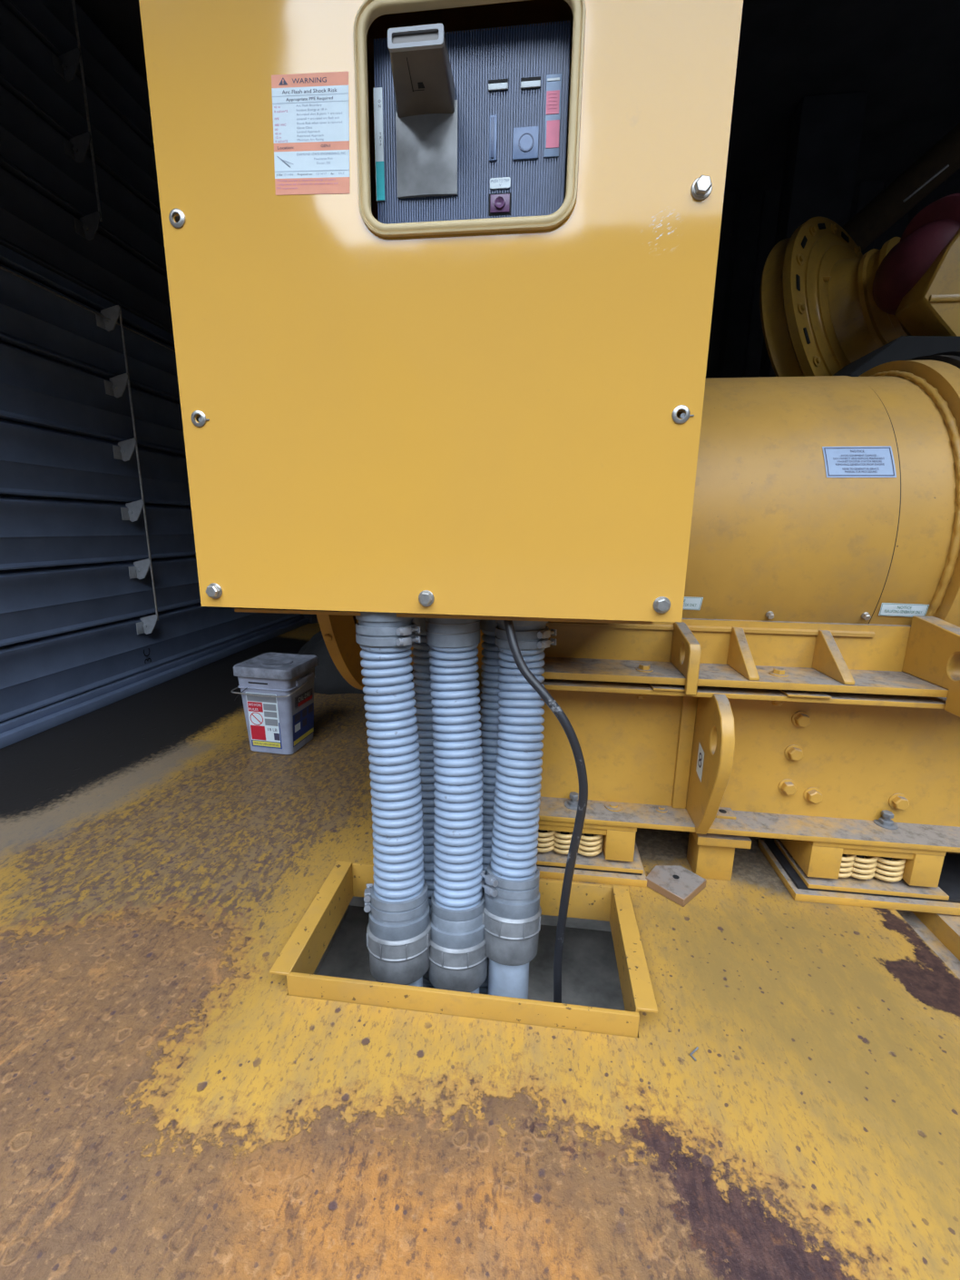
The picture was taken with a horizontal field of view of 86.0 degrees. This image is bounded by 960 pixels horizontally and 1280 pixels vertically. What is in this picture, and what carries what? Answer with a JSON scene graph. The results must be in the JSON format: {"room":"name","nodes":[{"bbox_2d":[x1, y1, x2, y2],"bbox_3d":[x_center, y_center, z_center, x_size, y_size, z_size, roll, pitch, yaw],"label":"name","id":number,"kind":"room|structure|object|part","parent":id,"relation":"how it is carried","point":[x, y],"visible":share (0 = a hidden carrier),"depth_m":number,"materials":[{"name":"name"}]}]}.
{"room":"mechanical room","nodes":[
{"label":"mechanical room","id":0,"kind":"room"},
{"bbox_2d":[0,262,187,571],"bbox_3d":[-2.083,-1.307,2.421,0.060,3.400,4.160,2,12,6],"label":"wall","id":1,"kind":"structure","parent":0,"point":[0,262],"depth_m":2.61,"materials":[{"name":"metal"}]},
{"bbox_2d":[0,622,959,1279],"bbox_3d":[0.357,0.593,2.481,5.000,0.470,4.150,2,12,6],"label":"floor","id":2,"kind":"structure","parent":0,"point":[169,1110],"depth_m":0.85,"materials":[{"name":"paint"}]},
{"bbox_2d":[231,652,318,755],"bbox_3d":[-0.799,0.252,2.045,0.255,0.350,0.250,3,13,11],"label":"pail","id":3,"kind":"object","parent":2,"relation":"on","point":[277,689],"visible":1,"depth_m":1.97,"materials":[{"name":"plastic"}]},
{"bbox_3d":[-0.808,0.181,1.984,0.259,0.031,0.159,2,12,6],"label":"bail handle","id":4,"kind":"part","parent":3,"relation":"part of","materials":[{"name":"metal"}]},
{"bbox_3d":[-0.794,0.098,2.015,0.240,0.036,0.240,3,13,11],"label":"lid","id":5,"kind":"part","parent":3,"relation":"part of","materials":[{"name":"plastic"}]},
{"bbox_3d":[-0.794,0.087,2.013,0.120,0.006,0.120,2,12,6],"label":"lid spout","id":6,"kind":"part","parent":3,"relation":"part of","materials":[{"name":"plastic"}]},
{"bbox_2d":[269,860,658,1037],"bbox_3d":[-0.025,0.651,1.104,0.715,0.096,0.338,2,12,6],"label":"frame","id":7,"kind":"object","parent":2,"relation":"on","point":[302,953],"visible":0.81,"depth_m":0.97,"materials":[{"name":"paint"}]},
{"bbox_3d":[-0.360,0.638,1.141,0.040,0.096,0.334,2,12,6],"label":"rail","id":8,"kind":"part","parent":7,"relation":"part of","materials":[{"name":"metal"}]},
{"bbox_3d":[-0.043,0.686,0.944,0.645,0.094,0.009,2,12,6],"label":"rail","id":9,"kind":"part","parent":7,"relation":"part of","materials":[{"name":"metal"}]},
{"bbox_3d":[-0.004,0.617,1.264,0.645,0.094,0.007,2,12,6],"label":"rail","id":10,"kind":"part","parent":7,"relation":"part of","materials":[{"name":"metal"}]},
{"bbox_3d":[0.312,0.663,1.072,0.038,0.096,0.322,2,12,6],"label":"rail","id":11,"kind":"part","parent":7,"relation":"part of","materials":[{"name":"metal"}]},
{"bbox_2d":[536,820,647,886],"bbox_3d":[0.274,0.513,1.390,0.313,0.152,0.222,2,12,6],"label":"spring isolator","id":12,"kind":"object","parent":2,"relation":"on","point":[608,854],"visible":0.65,"depth_m":1.30,"materials":[{"name":"yellow paint"}]},
{"bbox_3d":[0.260,0.454,1.380,0.282,0.034,0.180,2,12,6],"label":"plate","id":13,"kind":"part","parent":12,"relation":"part of","materials":[{"name":"yellow paint"}]},
{"bbox_3d":[0.268,0.554,1.395,0.304,0.011,0.190,2,12,6],"label":"plate","id":14,"kind":"part","parent":12,"relation":"part of","materials":[{"name":"yellow paint"}]},
{"bbox_3d":[0.273,0.577,1.404,0.313,0.020,0.222,2,12,6],"label":"plate","id":15,"kind":"part","parent":12,"relation":"part of","materials":[{"name":"yellow paint"}]},
{"bbox_2d":[539,679,959,852],"bbox_3d":[1.222,0.300,1.212,2.220,0.366,0.367,2,12,6],"label":"base rail","id":16,"kind":"object","parent":12,"relation":"on","point":[846,768],"visible":0.87,"depth_m":1.27,"materials":[{"name":"yellow metal"}]},
{"bbox_2d":[316,351,959,717],"bbox_3d":[0.448,-0.323,1.599,1.686,1.070,1.183,2,12,6],"label":"generator","id":17,"kind":"object","parent":16,"relation":"on","point":[824,554],"visible":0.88,"depth_m":1.20,"materials":[{"name":"yellow paint"}]},
{"bbox_2d":[138,0,743,624],"bbox_3d":[-0.071,-0.854,0.961,0.938,1.612,0.316,2,12,6],"label":"upper cabinet","id":18,"kind":"object","parent":17,"relation":"attached to","point":[493,418],"visible":1,"depth_m":0.88,"materials":[{"name":"metal"}]},
{"bbox_2d":[205,582,222,598],"bbox_3d":[-0.532,-0.097,1.025,0.031,0.031,0.014,2,12,6],"label":"bolt","id":19,"kind":"object","parent":18,"relation":"in","point":[212,590],"depth_m":1.02,"materials":[{"name":"metal"}]},
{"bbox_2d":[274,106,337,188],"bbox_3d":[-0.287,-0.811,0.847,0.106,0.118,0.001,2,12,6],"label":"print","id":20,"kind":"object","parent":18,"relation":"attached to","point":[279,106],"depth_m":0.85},
{"bbox_2d":[355,611,431,986],"bbox_3d":[-0.183,0.500,1.136,0.146,1.171,0.248,-1,13,-10],"label":"conduit","id":21,"kind":"object","parent":18,"relation":"attached to","point":[398,928],"visible":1,"depth_m":1.06,"materials":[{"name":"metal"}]},
{"bbox_2d":[412,617,435,988],"bbox_3d":[-0.117,0.475,1.270,0.094,1.163,0.239,-2,13,-11],"label":"conduit","id":22,"kind":"object","parent":18,"relation":"attached to","point":[421,664],"visible":0.16,"depth_m":1.22,"materials":[{"name":"grey plastic"}]},
{"bbox_2d":[418,590,434,606],"bbox_3d":[-0.103,-0.078,0.977,0.031,0.031,0.014,2,12,6],"label":"bolt","id":23,"kind":"object","parent":18,"relation":"in","point":[426,597],"depth_m":0.98,"materials":[{"name":"metal"}]},
{"bbox_3d":[-0.075,-0.076,1.150,0.838,0.010,0.277,2,12,6],"label":"plate","id":24,"kind":"part","parent":18,"relation":"part of","materials":[{"name":"yellow paint"}]},
{"bbox_2d":[425,617,487,994],"bbox_3d":[-0.051,0.495,1.159,0.140,1.173,0.271,0,12,-5],"label":"conduit","id":25,"kind":"object","parent":18,"relation":"attached to","point":[457,957],"visible":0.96,"depth_m":1.09,"materials":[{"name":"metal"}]},
{"bbox_2d":[374,19,571,224],"bbox_3d":[-0.013,-0.849,0.890,0.320,0.273,0.318,2,12,6],"label":"circuit breaker","id":26,"kind":"object","parent":18,"relation":"in","point":[469,125],"visible":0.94,"depth_m":0.84,"materials":[{"name":"plastic"}]},
{"bbox_3d":[-0.092,-0.861,0.736,0.082,0.024,0.006,2,12,6],"label":"grip frame","id":27,"kind":"part","parent":26,"relation":"part of","materials":[{"name":"plastic"}]},
{"bbox_3d":[-0.095,-0.875,0.792,0.099,0.045,0.112,2,12,6],"label":"handle","id":28,"kind":"part","parent":26,"relation":"part of","materials":[{"name":"plastic"}]},
{"bbox_3d":[-0.089,-0.818,0.856,0.103,0.132,0.014,2,12,6],"label":"scoop plate","id":29,"kind":"part","parent":26,"relation":"part of","materials":[{"name":"plastic"}]},
{"bbox_3d":[0.075,-0.814,0.843,0.042,0.044,0.004,2,12,6],"label":"selector plate","id":30,"kind":"part","parent":26,"relation":"part of","materials":[{"name":"grey plastic"}]},
{"bbox_2d":[479,619,502,994],"bbox_3d":[0.025,0.478,1.264,0.080,1.162,0.229,2,12,6],"label":"conduit","id":31,"kind":"object","parent":18,"relation":"attached to","point":[490,674],"visible":0.28,"depth_m":1.22,"materials":[{"name":"grey plastic"}]},
{"bbox_2d":[480,620,556,999],"bbox_3d":[0.078,0.503,1.171,0.140,1.157,0.264,3,13,11],"label":"conduit","id":32,"kind":"object","parent":18,"relation":"attached to","point":[512,912],"visible":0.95,"depth_m":1.10,"materials":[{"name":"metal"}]},
{"bbox_2d":[503,620,588,1003],"bbox_3d":[0.118,0.520,1.094,0.200,1.153,0.056,7,14,28],"label":"power cable","id":33,"kind":"object","parent":18,"relation":"attached to","point":[535,683],"visible":0.82,"depth_m":1.00,"materials":[{"name":"black rubber"}]},
{"bbox_2d":[653,596,670,613],"bbox_3d":[0.330,-0.062,0.928,0.031,0.031,0.014,2,12,6],"label":"bolt","id":34,"kind":"object","parent":18,"relation":"in","point":[662,605],"depth_m":0.93,"materials":[{"name":"metal"}]},
{"bbox_2d":[690,175,712,200],"bbox_3d":[0.342,-0.696,0.789,0.031,0.031,0.014,2,12,6],"label":"bolt","id":35,"kind":"object","parent":18,"relation":"in","point":[701,185],"depth_m":0.79,"materials":[{"name":"metal"}]},
{"bbox_2d":[759,216,912,376],"bbox_3d":[1.532,-1.300,2.130,0.850,0.848,0.480,-7,15,-33],"label":"housing","id":36,"kind":"object","parent":17,"relation":"attached to","point":[821,315],"visible":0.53,"depth_m":1.98,"materials":[{"name":"yellow paint"}]},
{"bbox_2d":[842,122,959,251],"bbox_3d":[1.887,-2.001,2.402,0.848,0.734,0.149,7,14,25],"label":"exhaust pipe","id":37,"kind":"object","parent":36,"relation":"attached to","point":[885,210],"visible":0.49,"depth_m":2.32,"materials":[{"name":"black metal"}]},
{"bbox_2d":[872,193,959,315],"bbox_3d":[1.629,-1.362,1.772,0.495,0.435,0.341,-6,14,-27],"label":"exhaust pipe","id":38,"kind":"object","parent":36,"relation":"attached to","point":[931,230],"visible":0.69,"depth_m":1.68,"materials":[{"name":"red metal"}]},
{"bbox_2d":[903,164,949,202],"bbox_3d":[1.702,-1.742,1.966,0.123,0.092,0.009,8,14,31],"label":"fuel line","id":39,"kind":"object","parent":36,"relation":"attached to","point":[948,165],"visible":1,"depth_m":1.96,"materials":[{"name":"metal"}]},
{"bbox_2d":[833,335,959,376],"bbox_3d":[1.635,-0.903,1.760,0.852,0.159,0.320,2,12,6],"label":"guard","id":40,"kind":"object","parent":17,"relation":"attached to","point":[904,348],"visible":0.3,"depth_m":1.63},
{"bbox_2d":[896,228,959,336],"bbox_3d":[1.624,-1.161,1.660,0.418,0.460,0.148,2,12,6],"label":"bracket","id":41,"kind":"object","parent":17,"relation":"on","point":[931,307],"visible":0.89,"depth_m":1.64,"materials":[{"name":"metal"}]},
{"bbox_2d":[645,865,707,906],"bbox_3d":[0.485,0.603,1.289,0.116,0.022,0.113,-10,16,-39],"label":"plate","id":42,"kind":"object","parent":2,"relation":"on","point":[677,883],"visible":1,"depth_m":1.27,"materials":[{"name":"beige metal"}]},
{"bbox_2d":[689,1046,699,1061],"bbox_3d":[0.367,0.702,0.873,0.024,0.003,0.012,-8,15,-35],"label":"wire","id":43,"kind":"object","parent":2,"relation":"on","point":[697,1048],"visible":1,"depth_m":0.87,"materials":[{"name":"grey metal"}]},
{"bbox_2d":[687,831,751,880],"bbox_3d":[0.609,0.538,1.344,0.126,0.131,0.136,2,12,6],"label":"support post","id":44,"kind":"object","parent":2,"relation":"on","point":[709,855],"visible":0.56,"depth_m":1.30,"materials":[{"name":"yellow metal"}]},
{"bbox_3d":[0.609,0.485,1.332,0.126,0.023,0.136,2,12,6],"label":"cap plate","id":45,"kind":"part","parent":44,"relation":"part of","materials":[{"name":"yellow paint"}]},
{"bbox_2d":[758,838,959,915],"bbox_3d":[1.102,0.545,1.297,0.660,0.152,0.222,2,12,6],"label":"spring isolator","id":46,"kind":"object","parent":2,"relation":"on","point":[912,880],"visible":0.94,"depth_m":1.24,"materials":[{"name":"yellow paint"}]},
{"bbox_3d":[0.951,0.481,1.302,0.290,0.034,0.180,2,12,6],"label":"plate","id":47,"kind":"part","parent":46,"relation":"part of","materials":[{"name":"yellow paint"}]},
{"bbox_2d":[349,896,611,931],"bbox_3d":[0.037,0.684,1.375,1.060,0.157,0.130,2,12,6],"label":"beam","id":48,"kind":"structure","parent":0,"point":[546,920],"depth_m":1.36,"materials":[{"name":"grey metal"}]},
{"bbox_2d":[75,0,959,193],"bbox_3d":[0.701,-2.813,1.767,5.620,0.100,4.140,2,12,6],"label":"ceiling","id":49,"kind":"structure","parent":0,"point":[905,54],"depth_m":2.65,"materials":[{"name":"paint"}]},
{"bbox_2d":[301,179,959,623],"bbox_3d":[0.915,-1.628,4.080,5.620,3.400,0.100,2,12,6],"label":"wall","id":50,"kind":"structure","parent":0,"point":[750,216],"depth_m":3.70,"materials":[{"name":"paint"}]},
{"bbox_2d":[0,244,175,347],"bbox_3d":[-1.802,-1.638,2.588,0.056,0.050,3.390,2,12,6],"label":"trim","id":51,"kind":"structure","parent":50,"relation":"attached to","point":[8,257],"depth_m":2.31,"materials":[{"name":"grey metal"}]},
{"bbox_2d":[0,0,173,334],"bbox_3d":[-1.750,-2.257,2.447,0.142,1.213,3.390,2,12,6],"label":"louver","id":52,"kind":"object","parent":51,"relation":"on","point":[80,198],"visible":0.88,"depth_m":2.29,"materials":[{"name":"metal"}]},
{"bbox_3d":[-1.790,-2.690,2.358,0.050,0.297,3.390,2,12,6],"label":"blade","id":53,"kind":"part","parent":52,"relation":"part of","materials":[{"name":"grey metal"}]},
{"bbox_3d":[-1.794,-2.397,2.422,0.050,0.297,3.390,2,12,6],"label":"blade","id":54,"kind":"part","parent":52,"relation":"part of","materials":[{"name":"grey metal"}]},
{"bbox_3d":[-1.798,-2.104,2.486,0.050,0.297,3.390,2,12,6],"label":"blade","id":55,"kind":"part","parent":52,"relation":"part of","materials":[{"name":"grey metal"}]},
{"bbox_3d":[-1.802,-1.811,2.550,0.050,0.297,3.390,2,12,6],"label":"blade","id":56,"kind":"part","parent":52,"relation":"part of","materials":[{"name":"grey metal"}]},
{"bbox_3d":[-1.710,-2.349,2.229,0.011,0.930,0.011,2,12,6],"label":"linkage rod","id":57,"kind":"part","parent":52,"relation":"part of","materials":[{"name":"metal"}]},
{"bbox_2d":[143,648,151,663],"bbox_3d":[-1.817,0.087,2.810,0.001,0.079,0.050,2,12,6],"label":"trim","id":58,"kind":"structure","parent":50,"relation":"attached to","point":[148,648],"depth_m":2.81,"materials":[{"name":"black metal"}]},
{"bbox_2d":[0,614,308,748],"bbox_3d":[-1.817,0.174,2.978,0.140,0.075,3.480,2,12,6],"label":"sill","id":59,"kind":"structure","parent":50,"relation":"attached to","point":[15,729],"depth_m":2.62,"materials":[{"name":"grey metal"}]},
{"bbox_2d":[0,263,301,721],"bbox_3d":[-1.772,-0.744,2.778,0.142,1.795,3.390,2,12,6],"label":"louver","id":60,"kind":"object","parent":59,"relation":"on","point":[67,365],"visible":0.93,"depth_m":2.42,"materials":[{"name":"metal"}]},
{"bbox_3d":[-1.749,-1.559,2.599,0.009,0.009,3.390,2,12,6],"label":"edge rod","id":61,"kind":"part","parent":60,"relation":"part of","materials":[{"name":"metal"}]},
{"bbox_3d":[-1.808,-1.463,2.627,0.050,0.294,3.390,2,12,6],"label":"blade","id":62,"kind":"part","parent":60,"relation":"part of","materials":[{"name":"grey metal"}]},
{"bbox_3d":[-1.812,-1.173,2.690,0.050,0.294,3.390,2,12,6],"label":"blade","id":63,"kind":"part","parent":60,"relation":"part of","materials":[{"name":"metal"}]},
{"bbox_3d":[-1.816,-0.883,2.753,0.050,0.294,3.390,2,12,6],"label":"blade","id":64,"kind":"part","parent":60,"relation":"part of","materials":[{"name":"grey metal"}]},
{"bbox_3d":[-1.820,-0.593,2.817,0.050,0.294,3.390,2,12,6],"label":"blade","id":65,"kind":"part","parent":60,"relation":"part of","materials":[{"name":"metal"}]},
{"bbox_3d":[-1.824,-0.303,2.881,0.050,0.294,3.390,2,12,6],"label":"blade","id":66,"kind":"part","parent":60,"relation":"part of","materials":[{"name":"metal"}]},
{"bbox_3d":[-1.726,-0.846,2.610,0.011,1.515,0.011,2,12,6],"label":"linkage rod","id":67,"kind":"part","parent":60,"relation":"part of","materials":[{"name":"metal"}]},
{"bbox_3d":[-1.828,-0.013,2.944,0.050,0.294,3.390,2,12,6],"label":"blade","id":68,"kind":"part","parent":60,"relation":"part of","materials":[{"name":"grey metal"}]},
{"bbox_2d":[758,91,867,377],"bbox_3d":[1.913,-1.417,3.206,0.330,3.190,0.170,2,12,6],"label":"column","id":69,"kind":"structure","parent":0,"point":[825,132],"depth_m":2.86,"materials":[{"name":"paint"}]}
]}

